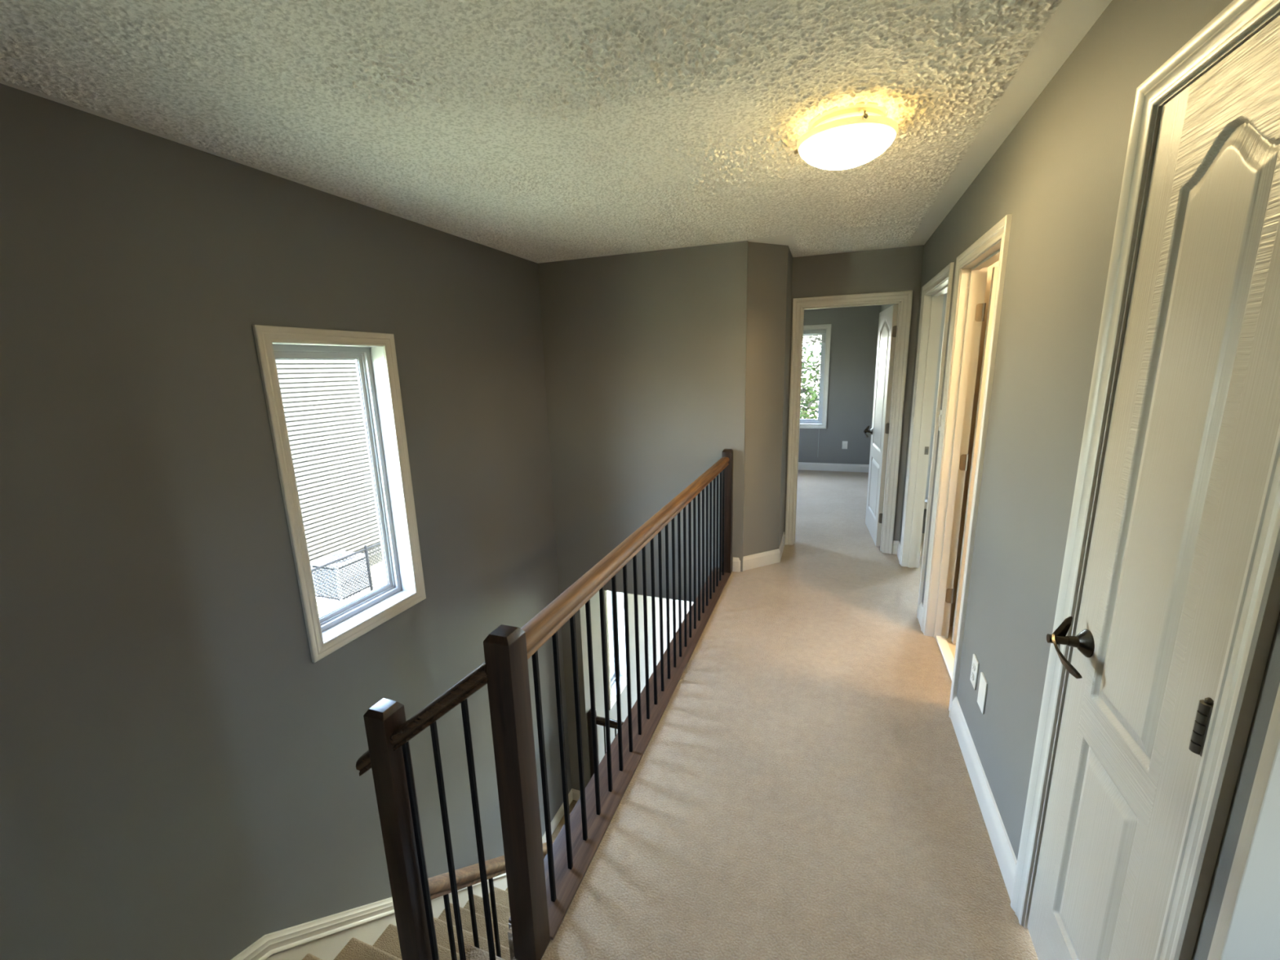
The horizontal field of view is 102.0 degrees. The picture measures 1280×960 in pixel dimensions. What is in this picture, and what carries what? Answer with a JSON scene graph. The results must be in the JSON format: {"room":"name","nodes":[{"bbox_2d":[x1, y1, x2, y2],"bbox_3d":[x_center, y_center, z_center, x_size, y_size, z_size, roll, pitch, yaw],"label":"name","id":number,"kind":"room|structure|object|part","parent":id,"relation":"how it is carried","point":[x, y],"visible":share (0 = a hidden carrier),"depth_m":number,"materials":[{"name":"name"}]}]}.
{"room":"upstairs hallway","nodes":[
{"label":"upstairs hallway","id":0,"kind":"room"},
{"bbox_2d":[0,83,571,959],"bbox_3d":[-1.735,1.286,2.269,0.150,5.060,5.335,3,13,20],"label":"wall","id":1,"kind":"structure","parent":0,"point":[180,780],"depth_m":2.02,"materials":[{"name":"paint"}]},
{"bbox_2d":[252,324,426,662],"bbox_3d":[-1.518,0.034,2.665,0.168,1.545,0.736,3,13,20],"label":"window","id":2,"kind":"structure","parent":1,"relation":"in","point":[374,353],"depth_m":2.80,"materials":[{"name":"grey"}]},
{"bbox_3d":[-1.582,0.031,2.688,0.023,1.335,0.526,3,13,20],"label":"sash","id":3,"kind":"part","parent":2,"relation":"part of","materials":[{"name":"grey plastic"}]},
{"bbox_3d":[-1.572,0.032,2.684,0.054,1.417,0.608,3,13,20],"label":"frame","id":4,"kind":"part","parent":2,"relation":"part of","materials":[{"name":"grey plastic"}]},
{"bbox_2d":[316,560,613,675],"bbox_3d":[-3.489,2.204,12.719,65.000,0.300,70.000,3,13,20],"label":"ground","id":5,"kind":"structure","parent":0,"point":[374,571],"depth_m":10.58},
{"bbox_2d":[275,359,382,566],"bbox_3d":[-9.354,-1.995,15.925,8.300,6.864,13.000,3,13,20],"label":"house","id":6,"kind":"object","parent":5,"relation":"on","point":[321,398],"visible":0.02,"depth_m":11.55,"materials":[{"name":"white plastic"}]},
{"bbox_2d":[310,551,378,606],"bbox_3d":[-6.376,2.056,11.080,0.920,0.838,0.960,3,13,20],"label":"air conditioner","id":7,"kind":"object","parent":5,"relation":"on","point":[340,554],"visible":0.66,"depth_m":10.82,"materials":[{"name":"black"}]},
{"bbox_2d":[322,552,355,563],"bbox_3d":[-6.387,1.652,10.993,0.612,0.011,0.612,3,13,20],"label":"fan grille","id":8,"kind":"object","parent":7,"relation":"attached to","point":[336,556],"depth_m":11.02,"materials":[{"name":"white"}]},
{"bbox_2d":[311,542,386,616],"bbox_3d":[-5.566,1.849,11.197,0.053,1.150,12.084,3,13,20],"label":"fence","id":9,"kind":"object","parent":5,"relation":"on","point":[366,548],"visible":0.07,"depth_m":10.44,"materials":[{"name":"grey metal"}]},
{"bbox_3d":[-5.569,1.358,11.122,0.044,0.044,10.000,3,13,20],"label":"rail","id":10,"kind":"part","parent":9,"relation":"part of","materials":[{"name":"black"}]},
{"bbox_3d":[-5.686,1.921,10.879,0.053,1.150,0.056,3,13,20],"label":"fence post","id":11,"kind":"part","parent":9,"relation":"part of","materials":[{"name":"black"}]},
{"bbox_2d":[800,338,821,418],"bbox_3d":[3.772,-1.106,13.609,3.398,5.408,3.447,3,13,20],"label":"tree","id":12,"kind":"object","parent":5,"relation":"on","point":[803,411],"visible":0.12,"depth_m":12.82,"materials":[{"name":"green plant"}]},
{"bbox_2d":[806,383,818,418],"bbox_3d":[6.447,-1.171,16.446,2.996,4.193,3.053,3,13,20],"label":"tree","id":13,"kind":"object","parent":5,"relation":"on","point":[817,384],"visible":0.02,"depth_m":16.23,"materials":[{"name":"plant"}]},
{"bbox_2d":[0,0,1111,263],"bbox_3d":[1.995,-1.614,2.926,6.600,0.151,10.600,3,13,20],"label":"ceiling","id":14,"kind":"structure","parent":0,"point":[539,131],"depth_m":1.63,"materials":[{"name":"white paint"}]},
{"bbox_2d":[794,102,898,169],"bbox_3d":[0.730,-1.207,1.855,0.351,0.145,0.346,3,13,20],"label":"ceiling light","id":15,"kind":"object","parent":14,"relation":"attached to","point":[838,138],"visible":1,"depth_m":1.76,"materials":[{"name":"frosted glass"},{"name":"metal"}]},
{"bbox_2d":[551,800,577,840],"bbox_3d":[1.703,3.373,4.439,5.500,0.120,10.900,3,13,20],"label":"floor","id":16,"kind":"structure","parent":0,"point":[560,825],"depth_m":4.93,"materials":[{"name":"carpet"}]},
{"bbox_2d":[231,872,510,959],"bbox_3d":[-0.839,2.571,2.496,1.499,2.461,2.870,3,13,20],"label":"staircase","id":17,"kind":"structure","parent":16,"relation":"on","point":[369,931],"depth_m":2.79,"materials":[{"name":"carpet"}]},
{"bbox_2d":[355,661,555,959],"bbox_3d":[-0.202,1.941,2.651,0.490,3.540,2.094,3,13,20],"label":"stair railing","id":18,"kind":"object","parent":17,"relation":"on","point":[388,734],"visible":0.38,"depth_m":1.49,"materials":[{"name":"brown wood"}]},
{"bbox_3d":[-0.692,1.433,1.616,0.073,1.653,0.073,3,13,20],"label":"newel post","id":19,"kind":"part","parent":18,"relation":"part of","materials":[{"name":"brown wood"}]},
{"bbox_3d":[-0.587,0.648,1.406,0.490,0.466,0.065,3,13,20],"label":"handrail","id":20,"kind":"part","parent":18,"relation":"part of","materials":[{"name":"brown wood"}]},
{"bbox_3d":[-0.335,1.873,2.694,0.065,1.675,1.972,3,13,20],"label":"handrail","id":21,"kind":"part","parent":18,"relation":"part of","materials":[{"name":"brown wood"}]},
{"bbox_2d":[586,708,623,777],"bbox_3d":[0.015,2.733,4.914,1.056,1.020,0.068,3,13,20],"label":"railing","id":22,"kind":"object","parent":16,"relation":"on","point":[600,721],"visible":0.2,"depth_m":4.99,"materials":[{"name":"brown wood"}]},
{"bbox_3d":[-0.449,2.709,5.082,0.068,1.020,0.068,3,13,20],"label":"newel post","id":23,"kind":"part","parent":22,"relation":"part of","materials":[{"name":"brown wood"}]},
{"bbox_3d":[0.033,2.329,4.815,0.992,0.060,0.065,3,13,20],"label":"handrail","id":24,"kind":"part","parent":22,"relation":"part of","materials":[{"name":"brown wood"}]},
{"bbox_2d":[558,584,693,791],"bbox_3d":[0.240,1.519,7.450,0.355,2.307,5.415,3,13,20],"label":"wall","id":25,"kind":"structure","parent":0,"point":[580,615],"depth_m":5.14,"materials":[{"name":"paint"}]},
{"bbox_2d":[542,788,580,843],"bbox_3d":[0.161,2.706,7.157,0.220,0.115,6.300,3,13,20],"label":"baseboard","id":26,"kind":"structure","parent":25,"relation":"attached to","point":[574,794],"depth_m":4.97,"materials":[{"name":"white wood"}]},
{"bbox_2d":[604,590,626,710],"bbox_3d":[-0.310,1.667,5.624,0.168,1.440,0.588,3,13,20],"label":"window","id":27,"kind":"structure","parent":25,"relation":"in","point":[620,596],"depth_m":5.79,"materials":[{"name":"grey"}]},
{"bbox_3d":[-0.374,1.664,5.647,0.023,1.230,0.378,3,13,20],"label":"sash","id":28,"kind":"part","parent":27,"relation":"part of","materials":[{"name":"grey plastic"}]},
{"bbox_3d":[-0.364,1.664,5.644,0.054,1.312,0.460,3,13,20],"label":"frame","id":29,"kind":"part","parent":27,"relation":"part of","materials":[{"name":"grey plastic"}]},
{"bbox_2d":[537,240,792,602],"bbox_3d":[0.176,-0.428,4.491,2.063,2.753,0.757,3,13,20],"label":"wall","id":30,"kind":"structure","parent":0,"point":[659,363],"depth_m":4.05,"materials":[{"name":"paint"}]},
{"bbox_2d":[732,532,785,572],"bbox_3d":[1.088,0.610,4.337,0.197,0.115,0.840,10,17,42],"label":"baseboard","id":31,"kind":"structure","parent":30,"relation":"attached to","point":[771,557],"depth_m":4.18,"materials":[{"name":"white wood"}]},
{"bbox_2d":[784,290,913,554],"bbox_3d":[1.840,-0.517,4.705,0.880,2.121,0.850,3,13,20],"label":"door","id":32,"kind":"structure","parent":30,"relation":"in","point":[891,326],"depth_m":4.34,"materials":[{"name":"beige wood"}]},
{"bbox_3d":[2.164,-0.464,4.951,0.046,0.102,0.121,4,14,26],"label":"lever","id":33,"kind":"part","parent":32,"relation":"part of","materials":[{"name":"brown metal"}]},
{"bbox_2d":[507,469,1038,959],"bbox_3d":[2.130,0.963,3.515,6.300,0.296,10.500,3,13,20],"label":"floor","id":34,"kind":"structure","parent":0,"point":[803,789],"depth_m":1.96,"materials":[{"name":"carpet"}]},
{"bbox_2d":[483,448,733,959],"bbox_3d":[0.152,0.688,2.726,0.151,1.275,2.957,3,13,20],"label":"landing railing","id":35,"kind":"object","parent":34,"relation":"on","point":[541,891],"visible":1,"depth_m":1.73,"materials":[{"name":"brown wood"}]},
{"bbox_3d":[-0.313,0.989,1.394,0.073,1.275,0.073,3,13,20],"label":"newel post","id":36,"kind":"part","parent":35,"relation":"part of","materials":[{"name":"brown wood"}]},
{"bbox_3d":[0.158,0.148,2.595,0.065,0.060,2.806,3,13,20],"label":"handrail","id":37,"kind":"part","parent":35,"relation":"part of","materials":[{"name":"brown wood"}]},
{"bbox_3d":[0.671,0.251,3.993,0.073,0.985,0.073,3,13,20],"label":"newel post","id":38,"kind":"part","parent":35,"relation":"part of","materials":[{"name":"brown wood"}]},
{"bbox_2d":[935,635,954,679],"bbox_3d":[1.645,0.994,2.724,0.050,0.016,0.707,3,13,20],"label":"threshold strip","id":39,"kind":"object","parent":34,"relation":"on","point":[947,655],"visible":0.5,"depth_m":2.86,"materials":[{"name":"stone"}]},
{"bbox_2d":[798,305,881,464],"bbox_3d":[2.071,-1.388,7.943,3.150,2.440,0.150,3,13,20],"label":"wall","id":40,"kind":"structure","parent":0,"point":[854,330],"depth_m":7.51,"materials":[{"name":"paint"}]},
{"bbox_2d":[799,324,831,428],"bbox_3d":[2.374,-1.531,7.770,0.864,1.501,0.138,3,13,20],"label":"window","id":41,"kind":"structure","parent":40,"relation":"in","point":[825,353],"depth_m":7.64,"materials":[{"name":"grey"}]},
{"bbox_3d":[2.393,-1.542,7.818,0.654,1.291,0.023,3,13,20],"label":"sash","id":42,"kind":"part","parent":41,"relation":"part of","materials":[{"name":"grey plastic"}]},
{"bbox_3d":[2.389,-1.540,7.809,0.736,1.373,0.054,3,13,20],"label":"frame","id":43,"kind":"part","parent":41,"relation":"part of","materials":[{"name":"grey plastic"}]},
{"bbox_2d":[802,329,826,445],"bbox_3d":[2.368,-1.275,7.790,0.720,1.868,0.074,3,13,20],"label":"window blind","id":44,"kind":"object","parent":41,"relation":"attached to","point":[809,339],"visible":0.44,"depth_m":7.54,"materials":[{"name":"grey plastic"}]},
{"bbox_3d":[2.666,-1.235,7.659,0.009,1.830,0.021,3,13,20],"label":"cord","id":45,"kind":"part","parent":44,"relation":"part of","materials":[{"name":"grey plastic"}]},
{"bbox_2d":[798,462,884,512],"bbox_3d":[1.471,0.109,6.600,2.880,0.115,3.343,3,13,20],"label":"baseboard","id":46,"kind":"structure","parent":40,"relation":"attached to","point":[802,465],"depth_m":7.80,"materials":[{"name":"white wood"}]},
{"bbox_2d":[841,440,847,448],"bbox_3d":[3.040,-0.518,7.690,0.074,0.116,0.010,3,13,20],"label":"wall outlet","id":47,"kind":"object","parent":40,"relation":"attached to","point":[844,442],"visible":1,"depth_m":7.69,"materials":[{"name":"grey plastic"}]},
{"bbox_2d":[783,244,924,548],"bbox_3d":[0.872,-0.643,4.657,3.005,2.440,0.115,3,13,20],"label":"wall","id":48,"kind":"structure","parent":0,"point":[896,268],"depth_m":4.08,"materials":[{"name":"paint"}]},
{"bbox_2d":[921,509,926,533],"bbox_3d":[3.555,-0.450,3.420,2.895,2.440,2.010,3,13,20],"label":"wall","id":49,"kind":"structure","parent":0,"point":[925,510],"depth_m":4.87,"materials":[{"name":"paint"}]},
{"bbox_2d":[924,293,946,509],"bbox_3d":[3.069,-0.711,4.548,1.020,2.020,0.168,3,13,20],"label":"door","id":50,"kind":"structure","parent":49,"relation":"in","point":[945,294],"depth_m":4.73,"materials":[{"name":"grey wood"}]},
{"bbox_3d":[3.043,-0.695,4.479,1.020,2.020,0.018,3,13,20],"label":"casing","id":51,"kind":"part","parent":50,"relation":"part of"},
{"bbox_2d":[949,260,999,626],"bbox_3d":[2.929,-0.070,1.748,2.895,2.440,1.640,3,13,20],"label":"wall","id":52,"kind":"structure","parent":0,"point":[990,268],"depth_m":2.91,"materials":[{"name":"paint"}]},
{"bbox_2d":[880,0,1279,959],"bbox_3d":[2.170,-0.542,4.023,0.125,2.440,7.316,3,13,20],"label":"wall","id":53,"kind":"structure","parent":0,"point":[1059,172],"depth_m":1.55,"materials":[{"name":"paint"}]},
{"bbox_2d":[892,540,923,626],"bbox_3d":[1.932,0.711,3.761,0.047,0.115,1.363,3,13,20],"label":"baseboard","id":54,"kind":"structure","parent":53,"relation":"attached to","point":[896,544],"depth_m":4.27,"materials":[{"name":"white wood"}]},
{"bbox_2d":[898,262,954,617],"bbox_3d":[1.960,-0.257,3.493,0.132,2.118,0.986,3,13,20],"label":"door","id":55,"kind":"structure","parent":53,"relation":"in","point":[933,292],"depth_m":3.80,"materials":[{"name":"grey wood"}]},
{"bbox_3d":[2.151,-0.221,3.889,0.026,0.060,0.002,3,13,20],"label":"strike plate","id":56,"kind":"part","parent":55,"relation":"part of","materials":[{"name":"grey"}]},
{"bbox_2d":[937,409,942,431],"bbox_3d":[1.708,-0.337,2.946,0.013,0.118,0.074,3,13,20],"label":"light switch","id":57,"kind":"object","parent":53,"relation":"attached to","point":[940,415],"visible":0.62,"depth_m":2.94,"materials":[{"name":"grey plastic"}]},
{"bbox_2d":[920,213,1012,717],"bbox_3d":[1.926,-0.017,2.389,0.842,2.118,0.851,3,13,20],"label":"door","id":58,"kind":"structure","parent":53,"relation":"in","point":[968,304],"depth_m":2.73,"materials":[{"name":"beige wood"}]},
{"bbox_2d":[969,653,979,689],"bbox_3d":[1.338,0.768,2.075,0.010,0.118,0.074,3,13,20],"label":"wall outlet","id":59,"kind":"object","parent":53,"relation":"attached to","point":[975,666],"visible":1,"depth_m":2.06,"materials":[{"name":"grey plastic"}]},
{"bbox_2d":[972,662,975,671],"bbox_3d":[1.334,0.747,2.072,0.004,0.025,0.033,3,13,20],"label":"receptacle","id":60,"kind":"object","parent":59,"relation":"attached to","point":[973,664],"depth_m":2.07,"materials":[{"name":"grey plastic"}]},
{"bbox_2d":[977,671,987,714],"bbox_3d":[1.297,0.806,1.963,0.006,0.130,0.080,3,13,20],"label":"blank wall plate","id":61,"kind":"object","parent":53,"relation":"attached to","point":[983,686],"visible":1,"depth_m":1.95,"materials":[{"name":"grey plastic"}]},
{"bbox_2d":[950,696,1017,900],"bbox_3d":[1.271,1.123,1.946,0.014,0.115,0.887,3,13,20],"label":"baseboard","id":62,"kind":"structure","parent":53,"relation":"attached to","point":[1006,860],"depth_m":1.83,"materials":[{"name":"white wood"}]},
{"bbox_2d":[1010,0,1279,959],"bbox_3d":[1.009,0.286,1.027,0.187,2.153,0.622,3,13,20],"label":"door","id":63,"kind":"structure","parent":53,"relation":"in","point":[1167,611],"depth_m":0.96,"materials":[{"name":"beige wood"}]},
{"bbox_3d":[0.996,0.388,1.214,0.046,0.102,0.121,4,14,26],"label":"lever","id":64,"kind":"part","parent":63,"relation":"part of","materials":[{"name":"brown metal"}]},
{"bbox_3d":[1.017,0.472,-0.513,0.895,2.440,2.360,3,13,20],"label":"wall","id":65,"kind":"structure","parent":0,"visible":0},
{"bbox_2d":[1207,683,1279,959],"bbox_3d":[1.207,0.429,0.578,0.765,2.028,0.023,3,13,20],"label":"door","id":66,"kind":"structure","parent":65,"relation":"in","point":[1247,927],"depth_m":0.72,"materials":[{"name":"beige wood"}]}
]}

